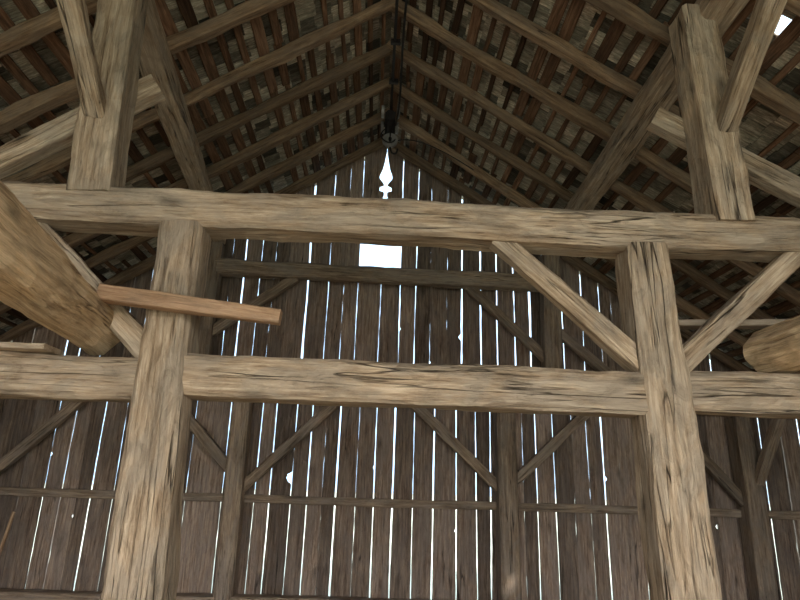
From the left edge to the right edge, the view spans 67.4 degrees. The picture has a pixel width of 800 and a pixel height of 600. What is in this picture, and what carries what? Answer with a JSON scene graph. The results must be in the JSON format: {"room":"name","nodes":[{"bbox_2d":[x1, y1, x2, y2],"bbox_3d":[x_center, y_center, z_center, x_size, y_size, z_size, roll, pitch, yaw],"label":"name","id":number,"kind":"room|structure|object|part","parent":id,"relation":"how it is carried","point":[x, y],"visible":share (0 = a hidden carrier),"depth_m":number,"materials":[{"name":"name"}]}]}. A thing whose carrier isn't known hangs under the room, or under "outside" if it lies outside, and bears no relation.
{"room":"farm building","nodes":[
{"label":"farm building","id":0,"kind":"room"},
{"bbox_2d":[0,399,3,417],"bbox_3d":[-5.721,2.614,7.935,0.253,2.800,0.318,2,-17,-2],"label":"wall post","id":1,"kind":"object","parent":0,"point":[1,400],"depth_m":8.40,"materials":[{"name":"brown wood"}]},
{"bbox_2d":[139,0,225,244],"bbox_3d":[-2.431,-1.703,6.852,0.266,0.247,4.943,4,-19,-7],"label":"strut","id":2,"kind":"structure","parent":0,"point":[156,60],"depth_m":5.94,"materials":[{"name":"brown wood"}]},
{"bbox_2d":[0,588,430,599],"bbox_3d":[-0.426,3.998,7.763,13.800,0.279,0.282,2,-17,-2],"label":"beam","id":3,"kind":"structure","parent":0,"point":[5,593],"depth_m":7.62,"materials":[{"name":"brown wood"}]},
{"bbox_3d":[-0.426,4.000,7.763,13.800,0.265,0.282,2,-17,-2],"label":"sill","id":4,"kind":"part","parent":3,"relation":"part of","materials":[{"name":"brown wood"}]},
{"bbox_3d":[-0.343,1.357,8.570,13.800,0.278,0.259,2,-17,-2],"label":"tie beam","id":5,"kind":"structure","parent":3,"relation":"on","visible":0},
{"bbox_2d":[199,241,224,354],"bbox_3d":[-2.835,0.174,8.814,0.257,2.150,0.255,2,-17,-2],"label":"wall post","id":6,"kind":"object","parent":5,"relation":"on","point":[213,282],"visible":0.41,"depth_m":8.79,"materials":[{"name":"brown wood"}]},
{"bbox_2d":[212,278,298,336],"bbox_3d":[-2.183,0.081,8.906,1.294,1.045,0.118,2,-17,-2],"label":"brace","id":7,"kind":"object","parent":6,"relation":"attached to","point":[285,284],"visible":0.71,"depth_m":8.90,"materials":[{"name":"brown wood"}]},
{"bbox_2d":[539,255,562,368],"bbox_3d":[2.261,0.362,8.988,0.270,2.201,0.278,4,-17,-2],"label":"wall post","id":8,"kind":"object","parent":5,"relation":"on","point":[550,315],"visible":0.54,"depth_m":8.85,"materials":[{"name":"brown wood"}]},
{"bbox_2d":[215,258,540,292],"bbox_3d":[-0.288,-0.368,9.082,5.200,0.259,0.248,3,-17,-2],"label":"beam","id":9,"kind":"structure","parent":8,"relation":"attached to","point":[226,267],"depth_m":8.99,"materials":[{"name":"brown wood"}]},
{"bbox_2d":[465,287,542,362],"bbox_3d":[1.603,0.335,8.998,1.264,1.207,0.122,2,-17,-2],"label":"brace","id":10,"kind":"object","parent":8,"relation":"attached to","point":[475,293],"visible":0.92,"depth_m":8.95,"materials":[{"name":"brown wood"}]},
{"bbox_2d":[562,329,612,370],"bbox_3d":[2.951,0.979,8.866,1.418,1.208,0.120,2,-17,-2],"label":"brace","id":11,"kind":"object","parent":5,"relation":"attached to","point":[568,340],"visible":0.44,"depth_m":8.87,"materials":[{"name":"brown wood"}]},
{"bbox_2d":[213,402,252,599],"bbox_3d":[-2.237,2.760,8.057,0.253,2.800,0.319,2,-17,-2],"label":"wall post","id":12,"kind":"object","parent":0,"point":[230,532],"depth_m":7.95,"materials":[{"name":"brown wood"}]},
{"bbox_2d":[190,414,226,471],"bbox_3d":[-2.734,1.895,8.327,0.152,1.365,0.120,-41,-11,-13],"label":"brace","id":13,"kind":"object","parent":12,"relation":"attached to","point":[196,428],"depth_m":8.25,"materials":[{"name":"brown wood"}]},
{"bbox_2d":[243,406,338,492],"bbox_3d":[-1.531,2.007,8.347,0.155,1.782,0.122,46,-14,11],"label":"brace","id":14,"kind":"object","parent":12,"relation":"attached to","point":[325,411],"depth_m":8.29,"materials":[{"name":"brown wood"}]},
{"bbox_2d":[0,146,799,599],"bbox_3d":[-0.335,0.814,8.971,13.996,7.170,0.084,2,-17,-2],"label":"wall","id":15,"kind":"structure","parent":0,"point":[582,542],"depth_m":8.46,"materials":[{"name":"brown wood"}]},
{"bbox_2d":[0,402,86,473],"bbox_3d":[-5.006,1.897,8.224,0.151,1.803,0.123,45,-14,10],"label":"brace","id":16,"kind":"object","parent":15,"relation":"attached to","point":[70,408],"depth_m":8.20,"materials":[{"name":"brown wood"}]},
{"bbox_2d":[0,0,799,368],"bbox_3d":[-0.034,-2.033,3.547,15.482,5.116,12.775,2,-17,-2],"label":"roof","id":17,"kind":"structure","parent":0,"point":[762,125],"depth_m":7.02,"materials":[{"name":"wood"}]},
{"bbox_2d":[0,0,799,373],"bbox_3d":[-0.043,-1.975,3.762,14.590,4.944,11.416,2,-17,-2],"label":"rafters","id":18,"kind":"object","parent":17,"relation":"attached to","point":[24,33],"depth_m":7.05,"materials":[{"name":"brown wood"}]},
{"bbox_2d":[380,0,473,169],"bbox_3d":[0.066,-3.636,4.120,2.146,1.377,10.958,-1,-17,8],"label":"track","id":19,"kind":"object","parent":17,"relation":"hanging from","point":[389,140],"visible":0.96,"depth_m":8.47,"materials":[{"name":"metal"}]},
{"bbox_3d":[0.087,-4.064,4.250,0.036,0.062,11.150,2,-17,-2],"label":"rail","id":20,"kind":"part","parent":19,"relation":"part of","materials":[{"name":"metal"}]},
{"bbox_2d":[0,0,799,371],"bbox_3d":[-0.034,-2.097,3.569,14.682,4.854,12.408,2,-17,-2],"label":"batten","id":21,"kind":"object","parent":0,"point":[791,32],"depth_m":6.90,"materials":[{"name":"brown wood"}]},
{"bbox_2d":[493,412,521,599],"bbox_3d":[1.459,2.913,8.177,0.279,2.800,0.342,2,-17,-2],"label":"wall post","id":22,"kind":"object","parent":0,"point":[504,424],"depth_m":8.07,"materials":[{"name":"brown wood"}]},
{"bbox_2d":[0,487,799,519],"bbox_3d":[-0.391,2.781,8.240,13.800,0.127,0.095,2,-17,-2],"label":"wall rail","id":23,"kind":"object","parent":22,"relation":"attached to","point":[4,491],"depth_m":8.21,"materials":[{"name":"brown wood"}]},
{"bbox_2d":[411,408,496,491],"bbox_3d":[0.785,2.046,8.441,1.635,0.150,0.120,44,-14,10],"label":"brace","id":24,"kind":"object","parent":22,"relation":"attached to","point":[423,413],"depth_m":8.38,"materials":[{"name":"brown wood"}]},
{"bbox_2d":[518,416,589,485],"bbox_3d":[2.101,2.106,8.484,1.529,0.152,0.120,-39,-11,-13],"label":"brace","id":25,"kind":"object","parent":22,"relation":"attached to","point":[576,421],"depth_m":8.44,"materials":[{"name":"brown wood"}]},
{"bbox_2d":[564,0,748,209],"bbox_3d":[2.473,-2.550,3.726,0.332,0.274,11.824,2,-18,-1],"label":"strut","id":26,"kind":"structure","parent":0,"point":[660,88],"depth_m":5.94,"materials":[{"name":"brown wood"}]},
{"bbox_2d":[725,417,778,599],"bbox_3d":[4.883,3.057,8.294,0.274,2.800,0.341,2,-17,-2],"label":"wall post","id":27,"kind":"object","parent":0,"point":[754,520],"depth_m":8.21,"materials":[{"name":"brown wood"}]},
{"bbox_2d":[702,449,743,506],"bbox_3d":[4.312,2.247,8.543,0.153,1.623,0.117,-38,-12,-13],"label":"brace","id":28,"kind":"object","parent":27,"relation":"attached to","point":[711,467],"depth_m":8.42,"materials":[{"name":"brown wood"}]},
{"bbox_2d":[754,419,785,485],"bbox_3d":[5.012,1.989,8.129,0.149,1.210,0.122,2,21,-2],"label":"brace","id":29,"kind":"object","parent":27,"relation":"attached to","point":[769,447],"depth_m":8.10,"materials":[{"name":"brown wood"}]},
{"bbox_3d":[-0.144,2.510,2.149,14.059,0.050,11.980,2,-17,-2],"label":"floor","id":30,"kind":"structure","parent":0,"visible":0},
{"bbox_2d":[0,512,15,555],"bbox_3d":[-5.083,3.324,7.541,0.204,1.256,0.043,15,-21,-37],"label":"pole","id":31,"kind":"object","parent":30,"relation":"on","point":[13,513],"visible":1,"depth_m":7.67,"materials":[{"name":"brown wood"}]},
{"bbox_2d":[100,220,210,599],"bbox_3d":[-1.469,1.122,3.562,0.385,3.350,0.364,2,-17,-2],"label":"post","id":32,"kind":"object","parent":30,"relation":"on","point":[144,547],"visible":0.9,"depth_m":3.52,"materials":[{"name":"brown wood"}]},
{"bbox_2d":[0,351,137,402],"bbox_3d":[-4.296,0.398,3.691,5.500,0.286,0.282,2,-17,-2],"label":"beam","id":33,"kind":"structure","parent":32,"relation":"attached to","point":[29,376],"depth_m":3.65,"materials":[{"name":"brown wood"}]},
{"bbox_2d":[0,342,61,354],"bbox_3d":[-2.839,0.281,3.690,1.400,0.036,0.205,2,-17,-1],"label":"plank","id":34,"kind":"object","parent":33,"relation":"on","point":[39,348],"visible":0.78,"depth_m":3.62,"materials":[{"name":"brown wood"}]},
{"bbox_2d":[0,181,119,355],"bbox_3d":[-1.896,-0.483,2.308,0.414,0.665,3.734,3,-17,-4],"label":"log","id":35,"kind":"object","parent":33,"relation":"on","point":[38,279],"visible":0.91,"depth_m":3.07,"materials":[{"name":"brown wood"}]},
{"bbox_2d":[96,283,282,325],"bbox_3d":[-1.276,0.030,3.656,1.109,0.202,0.100,2,-17,-2],"label":"plank","id":36,"kind":"object","parent":35,"relation":"on","point":[110,294],"visible":0.99,"depth_m":3.61,"materials":[{"name":"brown wood"}]},
{"bbox_2d":[38,222,143,357],"bbox_3d":[-2.022,-0.072,3.932,1.160,1.093,0.142,2,-17,-2],"label":"knee brace","id":37,"kind":"object","parent":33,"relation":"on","point":[125,326],"visible":0.34,"depth_m":3.83,"materials":[{"name":"brown wood"}]},
{"bbox_2d":[182,353,648,418],"bbox_3d":[0.120,0.553,3.821,2.940,0.285,0.290,2,-17,-2],"label":"beam","id":38,"kind":"structure","parent":32,"relation":"attached to","point":[216,378],"depth_m":3.70,"materials":[{"name":"brown wood"}]},
{"bbox_2d":[489,241,638,371],"bbox_3d":[1.132,0.015,3.999,1.056,0.979,0.143,2,-17,-2],"label":"knee brace","id":39,"kind":"object","parent":38,"relation":"on","point":[621,348],"visible":0.9,"depth_m":3.94,"materials":[{"name":"brown wood"}]},
{"bbox_2d":[615,242,721,599],"bbox_3d":[1.674,1.253,3.668,0.375,3.351,0.374,1,-17,-2],"label":"post","id":40,"kind":"object","parent":30,"relation":"on","point":[678,547],"visible":0.91,"depth_m":3.66,"materials":[{"name":"brown wood"}]},
{"bbox_2d":[689,371,799,418],"bbox_3d":[4.254,0.704,3.986,4.980,0.285,0.283,2,-17,-2],"label":"beam","id":41,"kind":"structure","parent":40,"relation":"attached to","point":[715,393],"depth_m":3.81,"materials":[{"name":"brown wood"}]},
{"bbox_2d":[683,252,799,372],"bbox_3d":[2.282,0.055,4.045,1.121,1.014,0.138,2,-17,-2],"label":"knee brace","id":42,"kind":"object","parent":41,"relation":"on","point":[728,317],"visible":0.86,"depth_m":3.98,"materials":[{"name":"brown wood"}]},
{"bbox_2d":[743,315,799,373],"bbox_3d":[2.735,-0.176,2.404,0.339,0.339,3.661,4,-18,-6],"label":"log","id":43,"kind":"object","parent":41,"relation":"on","point":[775,348],"visible":0.93,"depth_m":3.88,"materials":[{"name":"brown wood"}]},
{"bbox_2d":[678,319,788,328],"bbox_3d":[2.615,0.169,4.233,1.482,0.114,0.123,2,-17,-2],"label":"plank","id":44,"kind":"object","parent":43,"relation":"on","point":[683,323],"visible":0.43,"depth_m":4.17,"materials":[{"name":"brown wood"}]},
{"bbox_3d":[5.170,1.396,3.794,0.314,3.360,0.318,2,-17,-2],"label":"post","id":45,"kind":"object","parent":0,"visible":0},
{"bbox_2d":[0,180,799,262],"bbox_3d":[-0.091,-0.528,4.134,10.950,0.302,0.295,2,-17,-2],"label":"tie beam","id":46,"kind":"structure","parent":45,"relation":"on","point":[135,211],"depth_m":4.03,"materials":[{"name":"brown wood"}]},
{"bbox_2d":[0,74,164,179],"bbox_3d":[-3.291,-0.745,4.232,2.948,2.104,0.154,2,-17,-2],"label":"strut","id":47,"kind":"object","parent":46,"relation":"attached to","point":[47,139],"visible":0.58,"depth_m":4.35,"materials":[{"name":"brown wood"}]},
{"bbox_2d":[66,0,147,190],"bbox_3d":[-2.082,-1.560,4.348,0.366,1.830,0.280,2,-17,-1],"label":"post","id":48,"kind":"object","parent":46,"relation":"on","point":[100,146],"visible":0.76,"depth_m":4.22,"materials":[{"name":"brown wood"}]},
{"bbox_2d":[56,0,105,117],"bbox_3d":[-2.062,-2.041,3.679,0.154,1.278,1.496,2,-17,-2],"label":"brace","id":49,"kind":"object","parent":48,"relation":"attached to","point":[74,17],"visible":0.96,"depth_m":3.92,"materials":[{"name":"brown wood"}]},
{"bbox_2d":[668,3,755,221],"bbox_3d":[2.307,-1.376,4.500,0.285,1.820,0.307,1,-17,-2],"label":"post","id":50,"kind":"object","parent":46,"relation":"on","point":[719,177],"visible":0.88,"depth_m":4.39,"materials":[{"name":"brown wood"}]},
{"bbox_2d":[716,0,787,131],"bbox_3d":[2.373,-1.927,3.822,0.151,1.145,1.546,2,-17,0],"label":"brace","id":51,"kind":"object","parent":50,"relation":"attached to","point":[765,17],"visible":0.96,"depth_m":4.02,"materials":[{"name":"brown wood"}]},
{"bbox_2d":[646,106,799,208],"bbox_3d":[3.360,-0.602,4.491,2.921,1.735,0.156,2,-17,-2],"label":"strut","id":52,"kind":"object","parent":46,"relation":"attached to","point":[769,177],"visible":0.62,"depth_m":4.53,"materials":[{"name":"brown wood"}]},
{"label":"outside","id":53,"kind":"structure","parent":0,"visible":0},
{"bbox_2d":[25,483,797,599],"bbox_3d":[-0.055,1.749,-0.535,240.000,0.001,240.000,2,-17,-2],"label":"ground","id":54,"kind":"structure","parent":53,"point":[455,530],"depth_m":16.78,"materials":[{"name":"white"}]}
]}

